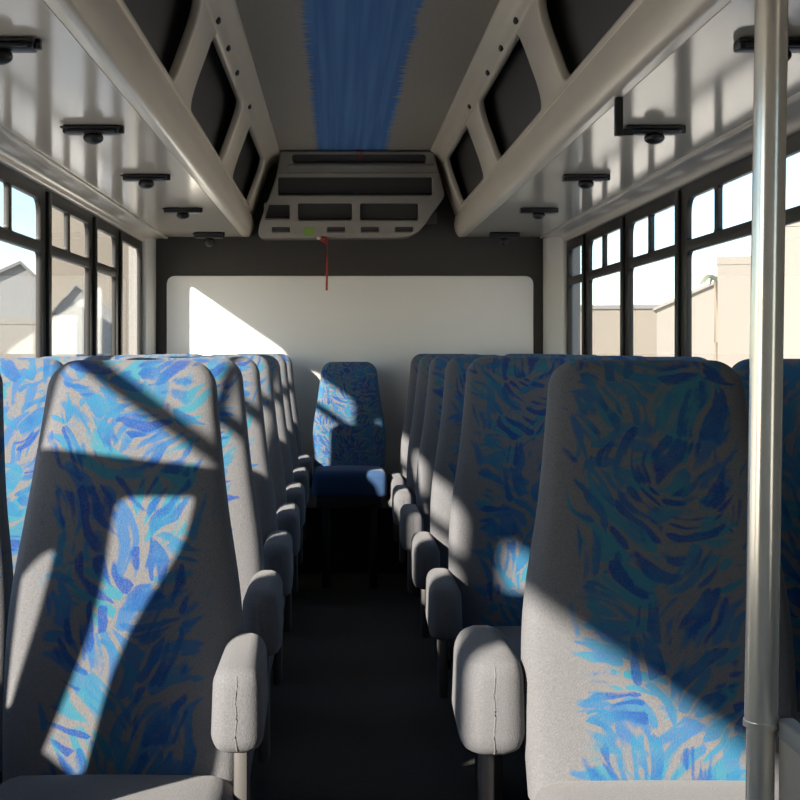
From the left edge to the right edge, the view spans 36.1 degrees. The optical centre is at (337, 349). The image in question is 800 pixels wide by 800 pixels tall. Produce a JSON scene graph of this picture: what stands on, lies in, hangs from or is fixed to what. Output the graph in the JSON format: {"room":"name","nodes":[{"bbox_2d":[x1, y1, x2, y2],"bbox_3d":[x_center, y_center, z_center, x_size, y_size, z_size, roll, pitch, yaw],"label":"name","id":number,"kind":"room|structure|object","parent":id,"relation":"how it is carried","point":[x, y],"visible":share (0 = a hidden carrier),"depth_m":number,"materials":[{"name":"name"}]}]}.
{"room":"vehicle interior","nodes":[
{"label":"vehicle interior","id":0,"kind":"room"},
{"bbox_2d":[129,246,136,354],"bbox_3d":[-1.062,0.050,2.680,0.065,2.300,7.960,0,0,0],"label":"wall","id":1,"kind":"structure","parent":0,"point":[132,252],"depth_m":6.40,"materials":[{"name":"beige paint"}]},
{"bbox_2d":[0,164,44,357],"bbox_3d":[-1.024,-0.052,3.850,0.032,1.025,0.850,0,0,0],"label":"window","id":2,"kind":"structure","parent":1,"relation":"in","point":[10,179],"depth_m":4.17,"materials":[{"name":"black metal"}]},
{"bbox_2d":[45,189,92,356],"bbox_3d":[-1.024,-0.052,4.685,0.032,1.025,0.820,0,0,0],"label":"window","id":3,"kind":"structure","parent":1,"relation":"in","point":[52,200],"depth_m":4.64,"materials":[{"name":"black metal"}]},
{"bbox_2d":[92,214,117,354],"bbox_3d":[-1.024,-0.052,5.395,0.032,1.025,0.600,0,0,0],"label":"window","id":4,"kind":"structure","parent":1,"relation":"in","point":[99,224],"depth_m":5.40,"materials":[{"name":"black metal"}]},
{"bbox_2d":[118,229,141,354],"bbox_3d":[-1.024,-0.052,6.048,0.032,1.025,0.705,0,0,0],"label":"window","id":5,"kind":"structure","parent":1,"relation":"in","point":[123,237],"depth_m":5.95,"materials":[{"name":"black metal"}]},
{"bbox_2d":[0,0,279,241],"bbox_3d":[-0.665,-0.804,2.673,0.733,0.481,7.846,0,0,0],"label":"luggage rack","id":6,"kind":"object","parent":1,"relation":"attached to","point":[180,77],"visible":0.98,"depth_m":3.60,"materials":[{"name":"beige plastic"}]},
{"bbox_2d":[0,37,41,64],"bbox_3d":[-0.665,-0.583,2.396,0.168,0.049,0.059,0,0,0],"label":"light","id":7,"kind":"object","parent":6,"relation":"attached to","point":[8,45],"visible":1,"depth_m":2.38,"materials":[{"name":"black plastic"}]},
{"bbox_2d":[60,125,124,144],"bbox_3d":[-0.665,-0.583,3.326,0.168,0.049,0.059,0,0,0],"label":"light","id":8,"kind":"object","parent":6,"relation":"attached to","point":[92,134],"visible":1,"depth_m":3.31,"materials":[{"name":"black plastic"}]},
{"bbox_2d":[120,174,170,188],"bbox_3d":[-0.665,-0.583,4.246,0.168,0.049,0.059,0,0,0],"label":"light","id":9,"kind":"object","parent":6,"relation":"attached to","point":[146,181],"visible":1,"depth_m":4.23,"materials":[{"name":"black plastic"}]},
{"bbox_2d":[162,208,202,219],"bbox_3d":[-0.665,-0.583,5.246,0.168,0.049,0.059,0,0,0],"label":"light","id":10,"kind":"object","parent":6,"relation":"attached to","point":[182,213],"visible":1,"depth_m":5.23,"materials":[{"name":"black plastic"}]},
{"bbox_2d":[193,232,224,246],"bbox_3d":[-0.665,-0.571,6.326,0.160,0.074,0.059,0,0,0],"label":"light","id":11,"kind":"object","parent":6,"relation":"attached to","point":[209,237],"visible":1,"depth_m":6.31,"materials":[{"name":"black plastic"}]},
{"bbox_2d":[142,238,155,354],"bbox_3d":[-1.004,0.300,6.492,0.047,1.800,0.214,0,0,0],"label":"trim","id":12,"kind":"structure","parent":1,"relation":"attached to","point":[149,245],"depth_m":6.44,"materials":[{"name":"plastic"}]},
{"bbox_2d":[156,157,542,572],"bbox_3d":[0.086,0.050,6.630,2.320,2.300,0.060,0,0,0],"label":"wall","id":13,"kind":"structure","parent":0,"point":[436,249],"depth_m":6.60,"materials":[{"name":"plastic"}]},
{"bbox_2d":[167,276,532,507],"bbox_3d":[0.065,0.226,6.592,1.972,1.249,0.016,0,0,0],"label":"panel","id":14,"kind":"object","parent":13,"relation":"attached to","point":[384,322],"depth_m":6.58,"materials":[{"name":"white plastic"}]},
{"bbox_2d":[258,151,443,239],"bbox_3d":[0.066,-0.803,6.420,0.968,0.431,0.357,0,0,0],"label":"console","id":15,"kind":"object","parent":13,"relation":"attached to","point":[384,195],"visible":1,"depth_m":6.38,"materials":[{"name":"plastic"}]},
{"bbox_2d":[304,227,313,235],"bbox_3d":[-0.152,-0.622,6.427,0.054,0.046,0.022,0,0,3],"label":"sticker","id":16,"kind":"object","parent":15,"relation":"on","point":[308,231],"visible":1,"depth_m":6.43,"materials":[{"name":"green paper"}]},
{"bbox_2d":[317,236,327,289],"bbox_3d":[-0.082,-0.456,6.436,0.061,0.286,0.018,0,0,0],"label":"strap","id":17,"kind":"object","parent":15,"relation":"hanging from","point":[322,237],"visible":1,"depth_m":6.43,"materials":[{"name":"red plastic"}]},
{"bbox_2d":[279,154,436,174],"bbox_3d":[0.103,-0.954,6.299,0.812,0.112,0.075,0,0,0],"label":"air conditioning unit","id":18,"kind":"object","parent":15,"relation":"on","point":[289,164],"depth_m":6.28,"materials":[{"name":"plastic"}]},
{"bbox_2d":[235,0,499,153],"bbox_3d":[0.086,-1.035,2.650,0.920,0.030,7.900,0,0,0],"label":"ceiling","id":19,"kind":"structure","parent":0,"point":[333,75],"depth_m":4.36,"materials":[{"name":"fabric"}]},
{"bbox_2d":[250,573,529,799],"bbox_3d":[0.086,1.230,2.680,2.320,0.060,7.960,0,0,0],"label":"floor","id":20,"kind":"structure","parent":0,"point":[357,711],"depth_m":4.09,"materials":[{"name":"black rubber"}]},
{"bbox_2d":[0,374,13,771],"bbox_3d":[-0.832,0.610,2.279,0.355,1.180,0.649,0,0,0],"label":"seat","id":21,"kind":"object","parent":20,"relation":"on","point":[6,564],"visible":0.65,"depth_m":2.47,"materials":[{"name":"fabric"}]},
{"bbox_2d":[0,358,62,784],"bbox_3d":[-0.822,0.610,2.836,0.373,1.180,0.649,0,0,0],"label":"seat","id":22,"kind":"object","parent":20,"relation":"on","point":[25,380],"visible":0.16,"depth_m":3.05,"materials":[{"name":"fabric"}]},
{"bbox_2d":[0,771,2,784],"bbox_3d":[-0.822,0.848,2.742,0.371,0.159,0.460,0,0,0],"label":"seat cushion","id":23,"kind":"object","parent":22,"relation":"on","point":[1,773],"depth_m":2.51,"materials":[{"name":"grey fabric"}]},
{"bbox_2d":[41,356,107,364],"bbox_3d":[-0.822,0.610,3.503,0.373,1.180,0.649,0,0,0],"label":"seat","id":24,"kind":"object","parent":20,"relation":"on","point":[63,359],"visible":0.06,"depth_m":3.77,"materials":[{"name":"fabric"}]},
{"bbox_2d":[91,355,141,359],"bbox_3d":[-0.822,0.610,4.170,0.373,1.180,0.649,0,0,0],"label":"seat","id":25,"kind":"object","parent":20,"relation":"on","point":[109,357],"visible":0.07,"depth_m":4.44,"materials":[{"name":"fabric"}]},
{"bbox_2d":[0,360,267,799],"bbox_3d":[-0.382,0.610,2.149,0.507,1.180,0.651,0,0,0],"label":"seat","id":26,"kind":"object","parent":20,"relation":"on","point":[132,671],"visible":1,"depth_m":2.31,"materials":[{"name":"fabric"}]},
{"bbox_2d":[0,775,233,799],"bbox_3d":[-0.407,0.848,2.055,0.452,0.159,0.460,0,0,0],"label":"seat cushion","id":27,"kind":"object","parent":26,"relation":"on","point":[13,787],"depth_m":2.17,"materials":[{"name":"grey fabric"}]},
{"bbox_2d":[134,355,166,357],"bbox_3d":[-0.822,0.610,4.837,0.373,1.180,0.649,0,0,0],"label":"seat","id":28,"kind":"object","parent":20,"relation":"on","point":[142,356],"visible":0.06,"depth_m":5.10,"materials":[{"name":"fabric"}]},
{"bbox_2d":[145,354,185,356],"bbox_3d":[-0.822,0.610,5.504,0.373,1.180,0.649,0,0,0],"label":"seat","id":29,"kind":"object","parent":20,"relation":"on","point":[167,355],"visible":0.05,"depth_m":5.78,"materials":[{"name":"fabric"}]},
{"bbox_2d":[183,354,202,355],"bbox_3d":[-0.822,0.610,6.171,0.373,1.180,0.649,0,0,0],"label":"seat","id":30,"kind":"object","parent":20,"relation":"on","point":[183,354],"visible":0.04,"depth_m":6.44,"materials":[{"name":"fabric"}]},
{"bbox_2d":[127,358,283,773],"bbox_3d":[-0.382,0.610,2.816,0.507,1.180,0.651,0,0,0],"label":"seat","id":31,"kind":"object","parent":20,"relation":"on","point":[261,589],"visible":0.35,"depth_m":2.99,"materials":[{"name":"grey fabric"}]},
{"bbox_2d":[250,750,253,773],"bbox_3d":[-0.407,0.848,2.722,0.452,0.159,0.460,0,0,0],"label":"seat cushion","id":32,"kind":"object","parent":31,"relation":"on","point":[251,752],"depth_m":2.56,"materials":[{"name":"grey fabric"}]},
{"bbox_2d":[165,356,293,780],"bbox_3d":[-0.382,0.610,3.483,0.507,1.180,0.651,0,0,0],"label":"seat","id":33,"kind":"object","parent":20,"relation":"on","point":[277,544],"visible":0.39,"depth_m":3.66,"materials":[{"name":"grey fabric"}]},
{"bbox_2d":[270,655,273,673],"bbox_3d":[-0.407,0.848,3.389,0.452,0.159,0.460,0,0,0],"label":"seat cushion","id":34,"kind":"object","parent":33,"relation":"on","point":[272,656],"depth_m":3.33,"materials":[{"name":"grey fabric"}]},
{"bbox_2d":[210,355,305,668],"bbox_3d":[-0.382,0.610,4.817,0.507,1.180,0.651,0,0,0],"label":"seat","id":35,"kind":"object","parent":20,"relation":"on","point":[295,491],"visible":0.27,"depth_m":5.00,"materials":[{"name":"grey fabric"}]},
{"bbox_2d":[226,354,308,563],"bbox_3d":[-0.382,0.610,5.484,0.507,1.180,0.651,0,0,0],"label":"seat","id":36,"kind":"object","parent":20,"relation":"on","point":[300,473],"visible":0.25,"depth_m":5.67,"materials":[{"name":"grey fabric"}]},
{"bbox_2d":[241,356,300,631],"bbox_3d":[-0.382,0.610,4.150,0.507,1.180,0.651,0,0,0],"label":"seat","id":37,"kind":"object","parent":20,"relation":"on","point":[288,513],"visible":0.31,"depth_m":4.33,"materials":[{"name":"grey fabric"}]},
{"bbox_2d":[277,354,311,540],"bbox_3d":[-0.382,0.610,6.151,0.507,1.180,0.651,0,0,0],"label":"seat","id":38,"kind":"object","parent":20,"relation":"on","point":[305,460],"visible":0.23,"depth_m":6.33,"materials":[{"name":"grey fabric"}]},
{"bbox_2d":[312,362,386,587],"bbox_3d":[0.058,0.631,6.274,0.380,1.138,0.439,0,0,0],"label":"seat","id":39,"kind":"object","parent":20,"relation":"on","point":[349,440],"visible":1,"depth_m":6.35,"materials":[{"name":"fabric"}]},
{"bbox_2d":[312,465,386,497],"bbox_3d":[0.058,0.662,6.205,0.371,0.147,0.300,0,0,0],"label":"seat cushion","id":40,"kind":"object","parent":39,"relation":"on","point":[328,481],"depth_m":6.06,"materials":[{"name":"blue fabric"}]},
{"bbox_2d":[387,354,427,597],"bbox_3d":[0.511,0.610,6.149,0.530,1.180,0.651,0,0,0],"label":"seat","id":41,"kind":"object","parent":20,"relation":"on","point":[393,478],"visible":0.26,"depth_m":6.32,"materials":[{"name":"grey fabric"}]},
{"bbox_2d":[392,354,477,562],"bbox_3d":[0.511,0.610,5.539,0.530,1.180,0.651,0,0,0],"label":"seat","id":42,"kind":"object","parent":20,"relation":"on","point":[401,494],"visible":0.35,"depth_m":5.71,"materials":[{"name":"grey fabric"}]},
{"bbox_2d":[399,355,498,667],"bbox_3d":[0.511,0.610,4.839,0.530,1.180,0.651,0,0,0],"label":"seat","id":43,"kind":"object","parent":20,"relation":"on","point":[414,518],"visible":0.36,"depth_m":5.01,"materials":[{"name":"grey fabric"}]},
{"bbox_2d":[410,356,526,706],"bbox_3d":[0.511,0.610,4.069,0.530,1.180,0.651,0,0,0],"label":"seat","id":44,"kind":"object","parent":20,"relation":"on","point":[429,551],"visible":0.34,"depth_m":4.24,"materials":[{"name":"grey fabric"}]},
{"bbox_2d":[448,640,452,647],"bbox_3d":[0.548,0.848,3.975,0.452,0.159,0.460,0,0,0],"label":"seat cushion","id":45,"kind":"object","parent":44,"relation":"on","point":[450,643],"depth_m":3.76,"materials":[{"name":"grey fabric"}]},
{"bbox_2d":[425,357,569,799],"bbox_3d":[0.511,0.610,3.359,0.530,1.180,0.651,0,0,0],"label":"seat","id":46,"kind":"object","parent":20,"relation":"on","point":[496,488],"visible":0.47,"depth_m":3.52,"materials":[{"name":"fabric"}]},
{"bbox_2d":[452,626,521,664],"bbox_3d":[0.548,0.848,3.265,0.452,0.159,0.460,0,0,0],"label":"seat cushion","id":47,"kind":"object","parent":46,"relation":"on","point":[512,634],"depth_m":3.31,"materials":[{"name":"grey fabric"}]},
{"bbox_2d":[505,354,525,355],"bbox_3d":[0.991,0.610,6.169,0.382,1.180,0.649,0,0,0],"label":"seat","id":48,"kind":"object","parent":20,"relation":"on","point":[507,354],"visible":0.07,"depth_m":6.44,"materials":[{"name":"fabric"}]},
{"bbox_2d":[523,354,564,356],"bbox_3d":[0.991,0.610,5.559,0.382,1.180,0.649,0,0,0],"label":"seat","id":49,"kind":"object","parent":20,"relation":"on","point":[527,355],"visible":0.06,"depth_m":5.83,"materials":[{"name":"fabric"}]},
{"bbox_2d":[548,355,597,360],"bbox_3d":[0.991,0.610,4.859,0.382,1.180,0.649,0,0,0],"label":"seat","id":50,"kind":"object","parent":20,"relation":"on","point":[569,357],"visible":0.05,"depth_m":5.12,"materials":[{"name":"fabric"}]},
{"bbox_2d":[582,356,642,359],"bbox_3d":[0.991,0.610,4.089,0.382,1.180,0.649,0,0,0],"label":"seat","id":51,"kind":"object","parent":20,"relation":"on","point":[587,357],"visible":0.06,"depth_m":4.35,"materials":[{"name":"fabric"}]},
{"bbox_2d":[452,360,796,799],"bbox_3d":[0.541,0.610,2.151,0.638,1.180,0.719,0,0,0],"label":"seat","id":52,"kind":"object","parent":20,"relation":"on","point":[628,683],"visible":0.84,"depth_m":2.28,"materials":[{"name":"fabric"}]},
{"bbox_2d":[534,780,778,799],"bbox_3d":[0.602,0.848,2.025,0.506,0.159,0.460,0,0,0],"label":"seat cushion","id":53,"kind":"object","parent":52,"relation":"on","point":[543,789],"depth_m":2.16,"materials":[{"name":"grey fabric"}]},
{"bbox_2d":[631,357,706,359],"bbox_3d":[0.991,0.610,3.379,0.382,1.180,0.649,0,0,0],"label":"seat","id":54,"kind":"object","parent":20,"relation":"on","point":[636,358],"visible":0.06,"depth_m":3.65,"materials":[{"name":"fabric"}]},
{"bbox_2d":[743,0,788,799],"bbox_3d":[0.416,0.090,1.220,0.095,2.221,0.080,0,0,0],"label":"pole","id":55,"kind":"object","parent":20,"relation":"on","point":[760,719],"visible":1,"depth_m":1.21,"materials":[{"name":"metal"}]},
{"bbox_2d":[732,359,799,722],"bbox_3d":[1.018,0.610,2.539,0.328,1.180,0.649,0,0,0],"label":"seat","id":56,"kind":"object","parent":20,"relation":"on","point":[790,489],"visible":0.16,"depth_m":2.72,"materials":[{"name":"fabric"}]},
{"bbox_2d":[797,712,799,722],"bbox_3d":[1.018,0.848,2.445,0.325,0.159,0.460,0,0,0],"label":"seat cushion","id":57,"kind":"object","parent":56,"relation":"on","point":[798,713],"depth_m":2.58,"materials":[{"name":"grey fabric"}]},
{"bbox_2d":[776,718,799,799],"bbox_3d":[0.444,0.782,0.749,0.024,0.836,0.938,0,0,0],"label":"panel","id":58,"kind":"object","parent":20,"relation":"on","point":[788,732],"visible":1,"depth_m":1.19,"materials":[{"name":"grey plastic"}]},
{"bbox_2d":[572,247,579,354],"bbox_3d":[1.234,0.050,2.680,0.065,2.300,7.960,0,0,0],"label":"wall","id":59,"kind":"structure","parent":0,"point":[576,252],"depth_m":6.40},
{"bbox_2d":[543,236,566,354],"bbox_3d":[1.151,0.300,6.492,0.095,1.800,0.214,0,0,0],"label":"trim","id":60,"kind":"structure","parent":59,"relation":"attached to","point":[554,247],"depth_m":6.44,"materials":[{"name":"plastic"}]},
{"bbox_2d":[567,233,585,354],"bbox_3d":[1.196,-0.052,6.147,0.032,1.025,0.505,0,0,0],"label":"window","id":61,"kind":"structure","parent":59,"relation":"in","point":[579,241],"depth_m":6.17,"materials":[{"name":"black metal"}]},
{"bbox_2d":[586,215,624,355],"bbox_3d":[1.196,-0.052,5.490,0.032,1.025,0.810,0,0,0],"label":"window","id":62,"kind":"structure","parent":59,"relation":"in","point":[602,231],"depth_m":5.51,"materials":[{"name":"black metal"}]},
{"bbox_2d":[430,0,799,241],"bbox_3d":[0.838,-0.780,2.673,0.733,0.529,7.846,0,0,0],"label":"luggage rack","id":63,"kind":"object","parent":59,"relation":"attached to","point":[533,106],"depth_m":3.57,"materials":[{"name":"beige plastic"}]},
{"bbox_2d":[489,232,519,246],"bbox_3d":[0.860,-0.571,6.326,0.160,0.074,0.059,0,0,0],"label":"light","id":64,"kind":"object","parent":63,"relation":"attached to","point":[504,237],"visible":1,"depth_m":6.31,"materials":[{"name":"black plastic"}]},
{"bbox_2d":[519,208,557,219],"bbox_3d":[0.860,-0.583,5.246,0.168,0.049,0.059,0,0,0],"label":"light","id":65,"kind":"object","parent":63,"relation":"attached to","point":[537,213],"visible":1,"depth_m":5.23,"materials":[{"name":"black plastic"}]},
{"bbox_2d":[562,174,609,188],"bbox_3d":[0.860,-0.583,4.246,0.168,0.049,0.059,0,0,0],"label":"light","id":66,"kind":"object","parent":63,"relation":"attached to","point":[585,181],"visible":1,"depth_m":4.23,"materials":[{"name":"black plastic"}]},
{"bbox_2d":[624,125,685,144],"bbox_3d":[0.860,-0.583,3.326,0.168,0.049,0.059,0,0,0],"label":"light","id":67,"kind":"object","parent":63,"relation":"attached to","point":[653,134],"visible":0.9,"depth_m":3.31,"materials":[{"name":"black plastic"}]},
{"bbox_2d":[733,37,799,60],"bbox_3d":[0.860,-0.583,2.396,0.168,0.049,0.059,0,0,0],"label":"light","id":68,"kind":"object","parent":63,"relation":"attached to","point":[743,44],"visible":0.39,"depth_m":2.38,"materials":[{"name":"black plastic"}]},
{"bbox_2d":[625,188,680,356],"bbox_3d":[1.196,-0.052,4.670,0.032,1.025,0.830,0,0,0],"label":"window","id":69,"kind":"structure","parent":59,"relation":"in","point":[673,199],"depth_m":4.68,"materials":[{"name":"black metal"}]},
{"bbox_2d":[681,154,752,356],"bbox_3d":[1.196,-0.052,3.840,0.032,1.025,0.830,0,0,0],"label":"window","id":70,"kind":"structure","parent":59,"relation":"in","point":[716,180],"depth_m":4.09,"materials":[{"name":"black metal"}]},
{"bbox_2d":[785,132,799,225],"bbox_3d":[1.196,-0.052,3.010,0.032,1.025,0.830,0,0,0],"label":"window","id":71,"kind":"structure","parent":59,"relation":"in","point":[793,142],"depth_m":3.21,"materials":[{"name":"black metal"}]},
{"label":"outside","id":72,"kind":"structure","parent":0,"visible":0},
{"bbox_3d":[-6.214,2.095,0.000,9.400,0.010,80.000,0,0,0],"label":"driveway","id":73,"kind":"object","parent":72,"visible":0},
{"bbox_2d":[53,315,76,355],"bbox_3d":[-7.572,0.586,33.976,0.647,3.027,2.040,0,0,-13],"label":"outbuilding","id":74,"kind":"structure","parent":73,"relation":"on","point":[64,327],"depth_m":33.00,"materials":[{"name":"white paint"}]},
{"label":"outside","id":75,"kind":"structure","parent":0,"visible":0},
{"bbox_3d":[0.086,2.150,70.000,300.000,0.100,380.000,0,0,0],"label":"ground","id":76,"kind":"structure","parent":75,"visible":0},
{"bbox_2d":[0,317,35,357],"bbox_3d":[-10.236,0.568,36.241,3.216,3.064,0.540,0,0,-16],"label":"wall","id":77,"kind":"structure","parent":76,"relation":"on","point":[17,334],"depth_m":36.20,"materials":[{"name":"beige paint"}]},
{"bbox_2d":[0,261,35,316],"bbox_3d":[-13.143,-0.590,48.863,2.849,5.379,8.400,0,0,-15],"label":"building","id":78,"kind":"structure","parent":76,"relation":"on","point":[17,281],"depth_m":45.07,"materials":[{"name":"white paint"}]},
{"bbox_2d":[52,283,111,355],"bbox_3d":[-11.188,-0.368,53.958,2.728,4.937,4.400,0,0,-12],"label":"outbuilding","id":79,"kind":"structure","parent":76,"relation":"on","point":[73,303],"depth_m":51.98,"materials":[{"name":"white paint"}]},
{"bbox_2d":[52,208,128,355],"bbox_3d":[-11.466,-4.830,65.941,8.006,13.861,8.400,0,0,-10],"label":"building","id":80,"kind":"structure","parent":76,"relation":"on","point":[65,275],"depth_m":61.61,"materials":[{"name":"beige paint"}]},
{"bbox_2d":[580,305,658,356],"bbox_3d":[14.953,-0.154,69.912,7.462,4.509,8.300,0,0,12],"label":"building","id":81,"kind":"structure","parent":76,"relation":"on","point":[605,318],"depth_m":65.79,"materials":[{"name":"beige paint"}]},
{"bbox_2d":[653,282,714,359],"bbox_3d":[16.613,-0.474,55.834,4.064,5.149,8.400,0,0,17],"label":"building","id":82,"kind":"structure","parent":76,"relation":"on","point":[703,303],"depth_m":52.06,"materials":[{"name":"beige paint"}]},
{"bbox_2d":[699,275,717,360],"bbox_3d":[14.738,-0.420,47.997,1.639,5.046,0.391,0,0,-31],"label":"palm tree","id":83,"kind":"object","parent":76,"relation":"on","point":[712,277],"visible":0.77,"depth_m":47.93,"materials":[{"name":"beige plant"}]},
{"bbox_2d":[717,256,750,367],"bbox_3d":[11.152,-0.103,32.841,1.747,4.406,6.040,0,0,19],"label":"building","id":84,"kind":"structure","parent":76,"relation":"on","point":[734,272],"depth_m":30.14,"materials":[{"name":"beige paint"}]},
{"bbox_2d":[783,222,799,358],"bbox_3d":[11.344,-0.199,24.727,3.992,4.599,6.040,0,0,25],"label":"building","id":85,"kind":"structure","parent":76,"relation":"on","point":[792,232],"depth_m":22.76,"materials":[{"name":"beige paint"}]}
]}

